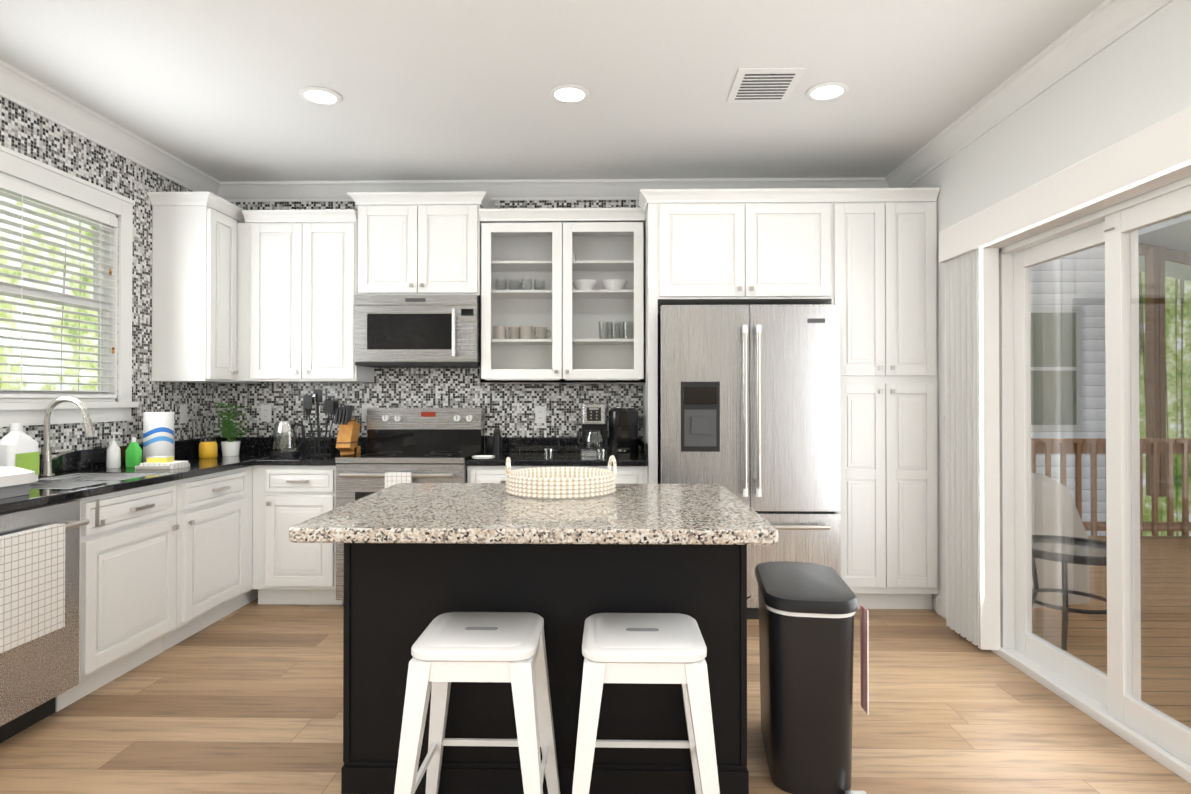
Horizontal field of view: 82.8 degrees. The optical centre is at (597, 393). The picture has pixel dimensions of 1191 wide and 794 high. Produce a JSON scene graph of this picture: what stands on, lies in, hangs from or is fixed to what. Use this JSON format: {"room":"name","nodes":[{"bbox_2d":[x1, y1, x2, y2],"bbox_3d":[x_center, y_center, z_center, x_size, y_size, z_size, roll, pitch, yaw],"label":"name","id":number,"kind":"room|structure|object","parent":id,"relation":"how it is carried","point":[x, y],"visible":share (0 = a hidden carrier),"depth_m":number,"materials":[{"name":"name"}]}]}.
{"room":"kitchen","nodes":[
{"label":"kitchen","id":0,"kind":"room"},
{"bbox_2d":[0,96,214,453],"bbox_3d":[-2.812,-0.103,0.728,0.100,2.760,8.000,0,0,1],"label":"wall","id":1,"kind":"structure","parent":0,"point":[28,133],"depth_m":3.92,"materials":[{"name":"tile"}]},
{"bbox_2d":[0,145,138,426],"bbox_3d":[-2.743,-0.481,3.167,0.145,1.272,1.495,0,0,1],"label":"window","id":2,"kind":"structure","parent":1,"relation":"in","point":[22,167],"depth_m":3.60,"materials":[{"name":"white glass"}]},
{"bbox_2d":[0,176,117,397],"bbox_3d":[-2.718,-0.480,3.166,0.057,1.006,1.225,0,0,1],"label":"window blinds","id":3,"kind":"object","parent":2,"relation":"attached to","point":[28,195],"visible":0.94,"depth_m":3.37,"materials":[{"name":"plastic"}]},
{"bbox_2d":[0,60,219,196],"bbox_3d":[-2.716,-1.426,0.735,0.092,0.115,8.000,0,0,1],"label":"crown molding","id":4,"kind":"structure","parent":1,"relation":"attached to","point":[16,86],"depth_m":3.58,"materials":[{"name":"white wood"}]},
{"bbox_2d":[180,405,187,423],"bbox_3d":[-2.687,0.138,4.384,0.008,0.116,0.072,0,0,1],"label":"electrical outlet","id":5,"kind":"object","parent":1,"relation":"attached to","point":[183,412],"visible":1,"depth_m":4.38,"materials":[{"name":"white plastic"}]},
{"bbox_2d":[147,192,259,382],"bbox_3d":[-2.501,-0.636,4.377,0.378,1.132,0.694,0,0,1],"label":"upper cabinet","id":6,"kind":"object","parent":1,"relation":"attached to","point":[194,290],"visible":0.88,"depth_m":4.08,"materials":[{"name":"white paint"}]},
{"bbox_2d":[214,200,831,451],"bbox_3d":[-0.324,-0.074,4.730,4.920,2.760,0.100,0,0,1],"label":"wall","id":7,"kind":"structure","parent":0,"point":[509,410],"depth_m":4.70,"materials":[{"name":"tile"}]},
{"bbox_2d":[261,405,270,421],"bbox_3d":[-2.315,0.141,4.713,0.072,0.116,0.009,0,0,1],"label":"electrical outlet","id":8,"kind":"object","parent":7,"relation":"attached to","point":[265,413],"visible":1,"depth_m":4.71,"materials":[{"name":"white plastic"}]},
{"bbox_2d":[235,209,373,381],"bbox_3d":[-1.959,-0.627,4.525,0.800,1.103,0.378,0,0,1],"label":"upper cabinet","id":9,"kind":"object","parent":7,"relation":"attached to","point":[296,287],"visible":1,"depth_m":4.37,"materials":[{"name":"white paint"}]},
{"bbox_2d":[362,405,371,421],"bbox_3d":[-1.605,0.141,4.699,0.072,0.116,0.009,0,0,1],"label":"electrical outlet","id":10,"kind":"object","parent":7,"relation":"attached to","point":[364,413],"visible":0.58,"depth_m":4.70,"materials":[{"name":"white plastic"}]},
{"bbox_2d":[347,191,495,296],"bbox_3d":[-1.157,-0.960,4.511,0.897,0.658,0.378,0,0,1],"label":"upper cabinet","id":11,"kind":"object","parent":7,"relation":"attached to","point":[418,243],"visible":0.92,"depth_m":4.35,"materials":[{"name":"white paint"}]},
{"bbox_2d":[354,295,479,367],"bbox_3d":[-1.158,-0.401,4.474,0.787,0.448,0.444,0,0,1],"label":"microwave","id":12,"kind":"object","parent":11,"relation":"attached to","point":[416,331],"visible":1,"depth_m":4.30,"materials":[{"name":"metal"}]},
{"bbox_2d":[535,406,545,422],"bbox_3d":[-0.396,0.150,4.675,0.072,0.116,0.009,0,0,1],"label":"electrical outlet","id":13,"kind":"object","parent":7,"relation":"attached to","point":[540,414],"visible":1,"depth_m":4.67,"materials":[{"name":"white plastic"}]},
{"bbox_2d":[220,177,883,201],"bbox_3d":[-0.316,-1.397,4.643,4.500,0.115,0.092,0,0,1],"label":"crown molding","id":14,"kind":"structure","parent":7,"relation":"attached to","point":[550,189],"depth_m":4.64,"materials":[{"name":"white wood"}]},
{"bbox_2d":[479,208,644,383],"bbox_3d":[-0.224,-0.621,4.491,1.067,1.115,0.378,0,0,1],"label":"upper cabinet","id":15,"kind":"object","parent":7,"relation":"attached to","point":[562,295],"visible":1,"depth_m":4.39,"materials":[{"name":"white paint"}]},
{"bbox_2d":[650,188,837,314],"bbox_3d":[0.884,-0.882,4.335,1.036,0.646,0.650,0,0,1],"label":"upper cabinet","id":16,"kind":"object","parent":7,"relation":"attached to","point":[771,246],"depth_m":4.01,"materials":[{"name":"white paint"}]},
{"bbox_2d":[0,0,1104,181],"bbox_3d":[-0.402,-1.533,0.741,4.920,0.100,8.100,0,0,1],"label":"ceiling","id":17,"kind":"structure","parent":0,"point":[442,89],"depth_m":3.13,"materials":[{"name":"paint"}]},
{"bbox_2d":[299,87,341,105],"bbox_3d":[-1.362,-1.458,3.320,0.200,0.008,0.200,0,0,1],"label":"recessed light","id":18,"kind":"object","parent":17,"relation":"in","point":[321,96],"visible":1,"depth_m":3.31,"materials":[{"name":"white plastic"}]},
{"bbox_2d":[549,84,589,103],"bbox_3d":[-0.136,-1.459,3.296,0.200,0.008,0.200,0,0,1],"label":"recessed light","id":19,"kind":"object","parent":17,"relation":"in","point":[569,93],"visible":1,"depth_m":3.29,"materials":[{"name":"white plastic"}]},
{"bbox_2d":[726,67,805,101],"bbox_3d":[0.792,-1.460,3.208,0.300,0.008,0.340,0,0,1],"label":"ceiling vent","id":20,"kind":"object","parent":17,"relation":"in","point":[764,84],"visible":1,"depth_m":3.18,"materials":[{"name":"grey plastic"}]},
{"bbox_2d":[805,82,848,101],"bbox_3d":[1.113,-1.459,3.272,0.200,0.008,0.200,0,0,1],"label":"recessed light","id":21,"kind":"object","parent":17,"relation":"in","point":[828,91],"visible":1,"depth_m":3.27,"materials":[{"name":"white plastic"}]},
{"bbox_2d":[0,598,1190,793],"bbox_3d":[-0.402,1.327,0.721,4.920,0.100,8.100,0,0,1],"label":"floor","id":22,"kind":"structure","parent":0,"point":[247,698],"depth_m":2.61,"materials":[{"name":"brown wood"}]},
{"bbox_2d":[0,500,89,742],"bbox_3d":[-2.381,0.858,2.440,0.692,0.862,0.596,0,0,1],"label":"dishwasher","id":23,"kind":"object","parent":22,"relation":"on","point":[39,600],"visible":1,"depth_m":2.50,"materials":[{"name":"grey metal"}]},
{"bbox_2d":[30,473,178,711],"bbox_3d":[-2.389,0.845,3.064,0.652,0.897,0.645,0,0,1],"label":"base cabinet","id":24,"kind":"object","parent":22,"relation":"on","point":[127,599],"visible":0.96,"depth_m":3.02,"materials":[{"name":"white paint"}]},
{"bbox_2d":[163,466,250,650],"bbox_3d":[-2.393,0.867,3.693,0.620,0.864,0.605,0,0,1],"label":"base cabinet","id":25,"kind":"object","parent":22,"relation":"on","point":[214,538],"depth_m":3.66,"materials":[{"name":"white paint"}]},
{"bbox_2d":[251,466,257,601],"bbox_3d":[-2.381,0.871,4.324,0.620,0.864,0.773,0,0,1],"label":"base cabinet","id":26,"kind":"object","parent":22,"relation":"on","point":[254,592],"depth_m":4.10,"materials":[{"name":"white paint"}]},
{"bbox_2d":[0,437,267,513],"bbox_3d":[-2.382,0.363,3.265,0.660,0.135,2.898,0,0,1],"label":"countertop","id":27,"kind":"structure","parent":26,"relation":"on","point":[253,451],"depth_m":3.46,"materials":[{"name":"black stone"}]},
{"bbox_2d":[0,466,35,498],"bbox_3d":[-2.369,0.332,2.416,0.400,0.112,0.460,0,0,1],"label":"dish rack","id":28,"kind":"object","parent":27,"relation":"on","point":[15,481],"visible":1,"depth_m":2.53,"materials":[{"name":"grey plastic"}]},
{"bbox_2d":[0,423,39,480],"bbox_3d":[-2.548,0.262,2.960,0.102,0.260,0.150,0,0,1],"label":"jug","id":29,"kind":"object","parent":27,"relation":"on","point":[18,447],"visible":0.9,"depth_m":2.94,"materials":[{"name":"white plastic"}]},
{"bbox_2d":[39,397,94,475],"bbox_3d":[-2.530,0.205,3.241,0.257,0.377,0.101,0,0,1],"label":"faucet","id":30,"kind":"object","parent":27,"relation":"on","point":[47,459],"visible":1,"depth_m":3.21,"materials":[{"name":"silver metal"}]},
{"bbox_2d":[106,432,120,467],"bbox_3d":[-2.566,0.301,3.580,0.067,0.190,0.064,0,0,1],"label":"soap pump","id":31,"kind":"object","parent":27,"relation":"on","point":[113,458],"visible":1,"depth_m":3.56,"materials":[{"name":"white plastic"}]},
{"bbox_2d":[125,437,141,466],"bbox_3d":[-2.486,0.317,3.619,0.080,0.159,0.042,0,0,1],"label":"dish soap bottle","id":32,"kind":"object","parent":27,"relation":"on","point":[133,454],"visible":0.92,"depth_m":3.60,"materials":[{"name":"green plastic"}]},
{"bbox_2d":[142,406,174,462],"bbox_3d":[-2.499,0.235,3.850,0.176,0.326,0.170,0,0,1],"label":"paper towel roll","id":33,"kind":"object","parent":27,"relation":"on","point":[158,434],"visible":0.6,"depth_m":3.79,"materials":[{"name":"white paper"}]},
{"bbox_2d":[135,456,189,468],"bbox_3d":[-2.307,0.367,3.585,0.200,0.060,0.170,0,0,1],"label":"cloths","id":34,"kind":"object","parent":27,"relation":"on","point":[160,462],"visible":1,"depth_m":3.54,"materials":[{"name":"white fabric"}]},
{"bbox_2d":[199,435,216,457],"bbox_3d":[-2.415,0.330,4.187,0.100,0.142,0.100,0,0,1],"label":"candle jar","id":35,"kind":"object","parent":27,"relation":"on","point":[207,449],"visible":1,"depth_m":4.15,"materials":[{"name":"yellow glass"}]},
{"bbox_2d":[214,402,248,455],"bbox_3d":[-2.353,0.231,4.348,0.234,0.343,0.229,0,0,1],"label":"potted plant","id":36,"kind":"object","parent":27,"relation":"on","point":[229,447],"visible":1,"depth_m":4.33,"materials":[{"name":"green plant"}]},
{"bbox_2d":[256,437,366,465],"bbox_3d":[-1.797,0.371,4.364,0.465,0.135,0.678,0,0,1],"label":"countertop","id":37,"kind":"structure","parent":26,"relation":"on","point":[263,455],"depth_m":4.44,"materials":[{"name":"black stone"}]},
{"bbox_2d":[271,417,304,455],"bbox_3d":[-1.999,0.280,4.370,0.216,0.244,0.170,0,0,1],"label":"kettle","id":38,"kind":"object","parent":37,"relation":"on","point":[285,426],"visible":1,"depth_m":4.33,"materials":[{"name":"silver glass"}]},
{"bbox_2d":[303,390,338,455],"bbox_3d":[-1.797,0.190,4.373,0.218,0.425,0.184,0,0,1],"label":"utensil holder","id":39,"kind":"object","parent":37,"relation":"on","point":[331,406],"visible":1,"depth_m":4.34,"materials":[{"name":"black metal"}]},
{"bbox_2d":[334,405,360,454],"bbox_3d":[-1.626,0.241,4.387,0.090,0.323,0.231,0,0,1],"label":"knife block","id":40,"kind":"object","parent":37,"relation":"on","point":[348,436],"visible":1,"depth_m":4.34,"materials":[{"name":"brown wood"}]},
{"bbox_2d":[252,465,343,604],"bbox_3d":[-1.827,0.872,4.364,0.526,0.863,0.652,0,0,1],"label":"base cabinet","id":41,"kind":"object","parent":22,"relation":"on","point":[285,570],"visible":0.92,"depth_m":4.08,"materials":[{"name":"white paint"}]},
{"bbox_2d":[335,408,483,599],"bbox_3d":[-1.175,0.700,4.308,0.772,1.205,0.726,0,0,1],"label":"range","id":42,"kind":"object","parent":22,"relation":"on","point":[423,445],"visible":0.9,"depth_m":4.41,"materials":[{"name":"metal"}]},
{"bbox_2d":[394,612,559,793],"bbox_3d":[-0.332,0.979,1.927,0.422,0.613,0.424,0,0,1],"label":"stool","id":43,"kind":"object","parent":22,"relation":"on","point":[447,649],"visible":1,"depth_m":1.79,"materials":[{"name":"white metal"}]},
{"bbox_2d":[341,543,748,793],"bbox_3d":[-0.166,0.849,2.460,1.304,0.880,0.608,0,0,1],"label":"kitchen island","id":44,"kind":"object","parent":22,"relation":"on","point":[419,558],"depth_m":2.17,"materials":[{"name":"black paint"}]},
{"bbox_2d":[289,483,778,546],"bbox_3d":[-0.169,0.388,2.295,1.336,0.040,0.976,0,0,1],"label":"island countertop","id":45,"kind":"structure","parent":44,"relation":"on","point":[403,514],"depth_m":1.99,"materials":[{"name":"beige stone"}]},
{"bbox_2d":[506,455,616,498],"bbox_3d":[-0.137,0.302,2.533,0.414,0.133,0.414,0,0,-11],"label":"basket tray","id":46,"kind":"object","parent":45,"relation":"on","point":[560,483],"visible":1,"depth_m":2.39,"materials":[{"name":"white wicker"}]},
{"bbox_2d":[467,466,647,483],"bbox_3d":[-0.238,0.872,4.333,1.088,0.863,0.652,0,0,1],"label":"base cabinet","id":47,"kind":"object","parent":22,"relation":"on","point":[624,475],"visible":0.1,"depth_m":4.05,"materials":[{"name":"white paint"}]},
{"bbox_2d":[466,437,647,465],"bbox_3d":[-0.239,0.371,4.349,1.090,0.135,0.648,0,0,1],"label":"countertop","id":48,"kind":"structure","parent":47,"relation":"on","point":[523,451],"depth_m":4.36,"materials":[{"name":"black stone"}]},
{"bbox_2d":[472,455,494,458],"bbox_3d":[-0.696,0.393,4.124,0.140,0.016,0.105,0,0,1],"label":"spoon rest","id":49,"kind":"object","parent":48,"relation":"on","point":[483,456],"visible":1,"depth_m":4.09,"materials":[{"name":"white ceramic"}]},
{"bbox_2d":[493,429,500,453],"bbox_3d":[-0.665,0.319,4.464,0.052,0.168,0.051,0,0,1],"label":"pepper mill","id":50,"kind":"object","parent":48,"relation":"on","point":[497,442],"visible":1,"depth_m":4.44,"materials":[{"name":"black plastic"}]},
{"bbox_2d":[543,449,553,458],"bbox_3d":[-0.297,0.370,4.096,0.064,0.061,0.066,0,0,1],"label":"jar","id":51,"kind":"object","parent":48,"relation":"on","point":[552,450],"depth_m":4.08,"materials":[{"name":"silver metal"}]},
{"bbox_2d":[578,403,606,455],"bbox_3d":[-0.032,0.233,4.399,0.192,0.340,0.226,0,0,1],"label":"coffee maker","id":52,"kind":"object","parent":48,"relation":"on","point":[594,425],"visible":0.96,"depth_m":4.31,"materials":[{"name":"metal"}]},
{"bbox_2d":[596,449,606,459],"bbox_3d":[0.023,0.370,4.090,0.064,0.061,0.066,0,0,1],"label":"jar","id":53,"kind":"object","parent":48,"relation":"on","point":[604,450],"depth_m":4.07,"materials":[{"name":"silver metal"}]},
{"bbox_2d":[609,407,638,456],"bbox_3d":[0.169,0.246,4.396,0.190,0.312,0.255,0,0,1],"label":"pod coffee maker","id":54,"kind":"object","parent":48,"relation":"on","point":[623,431],"visible":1,"depth_m":4.37,"materials":[{"name":"black plastic"}]},
{"bbox_2d":[572,613,719,793],"bbox_3d":[0.127,0.979,1.918,0.422,0.613,0.424,0,0,1],"label":"stool","id":55,"kind":"object","parent":22,"relation":"on","point":[657,648],"visible":1,"depth_m":1.76,"materials":[{"name":"white metal"}]},
{"bbox_2d":[658,304,840,618],"bbox_3d":[0.882,0.400,4.203,1.016,1.805,0.840,0,0,1],"label":"fridge","id":56,"kind":"object","parent":22,"relation":"on","point":[749,405],"visible":0.77,"depth_m":3.85,"materials":[{"name":"grey metal"}]},
{"bbox_2d":[747,561,868,793],"bbox_3d":[0.724,0.972,2.387,0.342,0.634,0.547,0,0,1],"label":"trash can","id":57,"kind":"object","parent":22,"relation":"on","point":[807,611],"visible":0.98,"depth_m":2.16,"materials":[{"name":"black plastic"}]},
{"bbox_2d":[819,202,938,611],"bbox_3d":[1.713,0.084,4.300,0.625,2.438,0.674,0,0,1],"label":"tall cabinet","id":58,"kind":"object","parent":22,"relation":"on","point":[884,278],"visible":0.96,"depth_m":3.99,"materials":[{"name":"white paint"}]},
{"bbox_2d":[909,0,1190,609],"bbox_3d":[2.007,-0.104,0.634,0.100,2.760,8.000,0,0,1],"label":"wall","id":59,"kind":"structure","parent":0,"point":[1136,79],"depth_m":2.88,"materials":[{"name":"white paint"}]},
{"bbox_2d":[937,597,945,618],"bbox_3d":[2.007,1.249,3.723,0.020,0.100,0.525,0,0,1],"label":"baseboard","id":60,"kind":"structure","parent":59,"relation":"attached to","point":[941,610],"depth_m":3.93,"materials":[{"name":"white wood"}]},
{"bbox_2d":[940,412,945,431],"bbox_3d":[2.016,0.170,3.933,0.010,0.116,0.072,0,0,1],"label":"light switch","id":61,"kind":"object","parent":59,"relation":"attached to","point":[942,421],"visible":0.77,"depth_m":3.93,"materials":[{"name":"white plastic"}]},
{"bbox_2d":[945,248,999,649],"bbox_3d":[1.940,0.275,3.503,0.092,1.984,0.350,0,0,1],"label":"vertical blinds","id":62,"kind":"object","parent":59,"relation":"attached to","point":[972,450],"visible":1,"depth_m":3.40,"materials":[{"name":"plastic"}]},
{"bbox_2d":[884,0,1172,187],"bbox_3d":[1.911,-1.426,0.646,0.092,0.115,8.000,0,0,1],"label":"crown molding","id":63,"kind":"structure","parent":59,"relation":"attached to","point":[1099,28],"depth_m":3.03,"materials":[{"name":"white wood"}]},
{"bbox_2d":[939,106,1190,262],"bbox_3d":[1.913,-0.814,1.932,0.132,0.170,3.580,0,0,1],"label":"blind valance","id":64,"kind":"object","parent":59,"relation":"attached to","point":[1153,157],"visible":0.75,"depth_m":2.59,"materials":[{"name":"wood"}]},
{"bbox_2d":[992,175,1190,783],"bbox_3d":[2.047,0.238,2.591,0.175,2.105,1.750,0,0,1],"label":"sliding door","id":65,"kind":"structure","parent":59,"relation":"attached to","point":[1111,699],"depth_m":2.65,"materials":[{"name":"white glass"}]},
{"label":"outside","id":66,"kind":"structure","parent":0,"visible":0},
{"bbox_2d":[1030,244,1105,535],"bbox_3d":[4.818,-0.660,9.461,5.180,10.000,0.250,0,0,1],"label":"wall","id":67,"kind":"structure","parent":66,"point":[1045,329],"depth_m":9.34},
{"bbox_2d":[1032,536,1190,728],"bbox_3d":[5.556,1.381,2.605,6.840,0.080,7.700,0,0,1],"label":"floor","id":68,"kind":"structure","parent":66,"point":[1095,648],"depth_m":3.92,"materials":[{"name":"brown wood"}]},
{"bbox_2d":[1031,473,1089,607],"bbox_3d":[2.765,0.955,4.663,0.800,0.800,0.800,0,0,-14],"label":"covered chair","id":69,"kind":"object","parent":68,"relation":"on","point":[1053,564],"depth_m":4.33,"materials":[{"name":"grey fabric"}]},
{"bbox_2d":[1032,535,1106,650],"bbox_3d":[2.617,1.098,3.735,0.600,0.506,0.600,0,0,1],"label":"patio table","id":70,"kind":"object","parent":68,"relation":"on","point":[1075,542],"depth_m":3.62,"materials":[{"name":"metal"}]},
{"bbox_2d":[1031,438,1190,535],"bbox_3d":[5.657,0.897,6.318,6.780,0.940,0.120,0,0,1],"label":"rail","id":71,"kind":"object","parent":68,"relation":"on","point":[1059,443],"depth_m":6.28,"materials":[{"name":"brown wood"}]},
{"bbox_2d":[1138,215,1190,496],"bbox_3d":[9.329,-0.389,7.946,4.416,3.537,4.500,0,0,1],"label":"porch post","id":72,"kind":"structure","parent":68,"relation":"on","point":[1161,303],"depth_m":9.04,"materials":[{"name":"wood"}]},
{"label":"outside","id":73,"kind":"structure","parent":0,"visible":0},
{"bbox_2d":[0,196,1190,535],"bbox_3d":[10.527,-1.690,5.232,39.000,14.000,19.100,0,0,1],"label":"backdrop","id":74,"kind":"structure","parent":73,"point":[1172,312],"depth_m":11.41,"materials":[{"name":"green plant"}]}
]}

